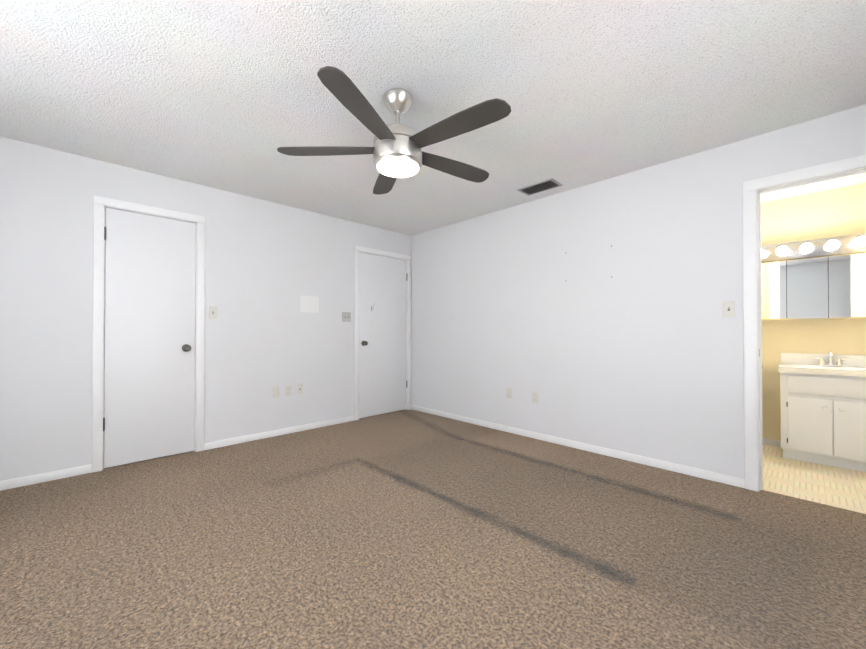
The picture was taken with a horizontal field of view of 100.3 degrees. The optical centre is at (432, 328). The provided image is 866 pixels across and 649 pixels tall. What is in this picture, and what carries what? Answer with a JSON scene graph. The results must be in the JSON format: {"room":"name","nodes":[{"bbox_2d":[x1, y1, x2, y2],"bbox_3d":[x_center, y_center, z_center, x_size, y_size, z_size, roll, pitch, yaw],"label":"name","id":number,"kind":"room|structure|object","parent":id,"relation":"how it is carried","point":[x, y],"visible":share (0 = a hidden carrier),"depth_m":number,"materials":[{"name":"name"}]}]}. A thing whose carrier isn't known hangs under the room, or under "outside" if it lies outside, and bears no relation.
{"room":"empty bedroom","nodes":[
{"label":"empty bedroom","id":0,"kind":"room"},
{"bbox_2d":[0,136,410,480],"bbox_3d":[-1.889,-0.048,3.635,4.540,2.540,0.120,0,-1,-44],"label":"wall","id":1,"kind":"structure","parent":0,"point":[267,264],"depth_m":3.34,"materials":[{"name":"grey paint"}]},
{"bbox_2d":[0,464,91,490],"bbox_3d":[-3.013,1.080,2.443,1.038,0.065,0.012,0,-1,-44],"label":"baseboard","id":2,"kind":"structure","parent":1,"relation":"attached to","point":[38,478],"depth_m":2.62,"materials":[{"name":"white wood"}]},
{"bbox_2d":[92,196,204,472],"bbox_3d":[-2.416,0.042,3.112,0.750,2.152,0.136,0,-1,-44],"label":"door frame","id":3,"kind":"structure","parent":1,"relation":"attached to","point":[101,204],"depth_m":2.86,"materials":[{"name":"white wood"}]},
{"bbox_2d":[103,207,195,467],"bbox_3d":[-2.372,0.072,3.062,0.620,2.068,0.104,0,-1,-44],"label":"closet door","id":4,"kind":"structure","parent":1,"relation":"in","point":[149,352],"depth_m":3.05,"materials":[{"name":"white wood"}]},
{"bbox_2d":[209,306,216,318],"bbox_3d":[-2.054,-0.150,3.380,0.070,0.115,0.017,0,-1,-44],"label":"light switch","id":5,"kind":"object","parent":1,"relation":"attached to","point":[212,312],"visible":1,"depth_m":3.38,"materials":[{"name":"white plastic"}]},
{"bbox_2d":[272,386,279,397],"bbox_3d":[-1.639,0.661,3.777,0.086,0.124,0.016,0,-1,-44],"label":"outlet","id":6,"kind":"object","parent":1,"relation":"attached to","point":[275,391],"visible":1,"depth_m":3.77,"materials":[{"name":"white plastic"}]},
{"bbox_2d":[204,415,353,449],"bbox_3d":[-1.536,1.091,3.877,1.599,0.065,0.012,0,-1,-44],"label":"baseboard","id":7,"kind":"structure","parent":1,"relation":"attached to","point":[237,440],"depth_m":3.75,"materials":[{"name":"white wood"}]},
{"bbox_2d":[285,385,291,395],"bbox_3d":[-1.549,0.666,3.870,0.070,0.115,0.009,0,-1,-44],"label":"outlet","id":8,"kind":"object","parent":1,"relation":"attached to","point":[288,390],"visible":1,"depth_m":3.87,"materials":[{"name":"white plastic"}]},
{"bbox_2d":[296,384,302,394],"bbox_3d":[-1.459,0.663,3.958,0.070,0.115,0.008,0,-1,-44],"label":"outlet","id":9,"kind":"object","parent":1,"relation":"attached to","point":[299,388],"visible":1,"depth_m":3.95,"materials":[{"name":"white plastic"}]},
{"bbox_2d":[342,312,350,321],"bbox_3d":[-1.039,-0.140,4.365,0.116,0.115,0.017,0,-1,-44],"label":"double light switch","id":10,"kind":"object","parent":1,"relation":"attached to","point":[346,316],"visible":1,"depth_m":4.36,"materials":[{"name":"grey plastic"}]},
{"bbox_2d":[354,245,410,420],"bbox_3d":[-0.680,0.055,4.797,0.910,2.152,0.136,0,-1,-44],"label":"door frame","id":11,"kind":"structure","parent":1,"relation":"attached to","point":[366,250],"depth_m":4.62,"materials":[{"name":"white wood"}]},
{"bbox_2d":[359,252,406,417],"bbox_3d":[-0.631,0.085,4.752,0.780,2.068,0.104,0,-1,-44],"label":"closet door","id":12,"kind":"structure","parent":1,"relation":"in","point":[382,337],"depth_m":4.74,"materials":[{"name":"white wood"}]},
{"bbox_2d":[0,409,865,648],"bbox_3d":[-0.235,1.159,1.872,4.470,0.100,4.940,0,-1,-44],"label":"floor carpet","id":13,"kind":"object","parent":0,"point":[408,529],"visible":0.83,"depth_m":1.79,"materials":[{"name":"brown carpet"}]},
{"bbox_2d":[0,0,865,235],"bbox_3d":[-0.210,-1.381,1.916,4.540,0.100,4.940,0,-1,-44],"label":"ceiling","id":14,"kind":"structure","parent":0,"point":[232,96],"depth_m":1.97,"materials":[{"name":"white paint"}]},
{"bbox_2d":[277,66,510,194],"bbox_3d":[-0.160,-1.115,2.078,1.305,0.430,1.305,0,-1,-44],"label":"ceiling fan","id":15,"kind":"object","parent":14,"relation":"hanging from","point":[396,151],"visible":1,"depth_m":1.95,"materials":[{"name":"silver metal"}]},
{"bbox_2d":[517,178,562,195],"bbox_3d":[0.996,-1.313,3.379,0.210,0.014,0.360,0,-1,-44],"label":"ceiling vent","id":16,"kind":"object","parent":14,"relation":"in","point":[545,185],"visible":1,"depth_m":3.37,"materials":[{"name":"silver metal"}]},
{"bbox_2d":[411,104,865,478],"bbox_3d":[1.417,-0.050,3.402,0.120,2.540,4.820,0,-1,-44],"label":"wall","id":17,"kind":"structure","parent":0,"point":[640,351],"depth_m":3.15,"materials":[{"name":"grey paint"}]},
{"bbox_2d":[506,387,511,398],"bbox_3d":[0.824,0.696,3.916,0.008,0.115,0.070,0,-1,-44],"label":"electrical outlet","id":18,"kind":"object","parent":17,"relation":"attached to","point":[508,392],"visible":1,"depth_m":3.92,"materials":[{"name":"white plastic"}]},
{"bbox_2d":[532,391,537,402],"bbox_3d":[1.041,0.698,3.692,0.009,0.115,0.070,0,-1,-44],"label":"outlet","id":19,"kind":"object","parent":17,"relation":"attached to","point":[535,396],"visible":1,"depth_m":3.69,"materials":[{"name":"white plastic"}]},
{"bbox_2d":[411,405,744,487],"bbox_3d":[0.934,1.091,3.797,0.012,0.065,3.568,0,-1,-44],"label":"baseboard","id":20,"kind":"structure","parent":17,"relation":"attached to","point":[705,474],"depth_m":3.19,"materials":[{"name":"white wood"}]},
{"bbox_2d":[723,301,734,316],"bbox_3d":[2.115,-0.140,2.586,0.017,0.115,0.070,0,-1,-44],"label":"bathroom light switch","id":21,"kind":"object","parent":17,"relation":"attached to","point":[728,308],"visible":1,"depth_m":2.58,"materials":[{"name":"white plastic"}]},
{"bbox_2d":[743,154,865,491],"bbox_3d":[2.486,0.042,2.300,0.152,2.139,0.764,0,-1,-44],"label":"door frame","id":22,"kind":"structure","parent":17,"relation":"attached to","point":[754,190],"depth_m":2.49,"materials":[{"name":"white wood"}]},
{"bbox_2d":[761,183,865,440],"bbox_3d":[2.990,-0.046,3.877,0.120,2.540,2.570,0,-1,-44],"label":"wall","id":23,"kind":"structure","parent":0,"point":[841,211],"depth_m":3.33,"materials":[{"name":"beige paint"}]},
{"bbox_2d":[763,438,780,446],"bbox_3d":[2.724,1.103,4.049,0.012,0.060,1.700,0,-1,-44],"label":"baseboard","id":24,"kind":"structure","parent":23,"relation":"attached to","point":[772,442],"depth_m":3.48,"materials":[{"name":"white wood"}]},
{"bbox_2d":[761,233,865,320],"bbox_3d":[3.360,-0.436,3.249,0.225,0.710,0.786,0,-1,-44],"label":"upper cabinet","id":25,"kind":"object","parent":23,"relation":"attached to","point":[820,279],"visible":0.9,"depth_m":3.20,"materials":[{"name":"white"}]},
{"bbox_2d":[761,174,865,202],"bbox_3d":[2.467,-1.270,3.378,1.340,0.060,2.330,0,-1,-44],"label":"ceiling","id":26,"kind":"structure","parent":0,"point":[830,185],"depth_m":3.20,"materials":[{"name":"white paint"}]},
{"bbox_2d":[763,444,865,513],"bbox_3d":[2.485,1.174,3.377,1.530,0.092,2.570,0,-1,-44],"label":"floor","id":27,"kind":"structure","parent":0,"point":[839,487],"depth_m":2.65,"materials":[{"name":"tile"}]},
{"bbox_2d":[778,351,865,471],"bbox_3d":[3.359,0.658,3.051,0.483,0.936,0.626,0,-1,-44],"label":"bathroom vanity","id":28,"kind":"object","parent":27,"relation":"on","point":[823,408],"visible":1,"depth_m":2.97,"materials":[{"name":"white wood"}]}
]}

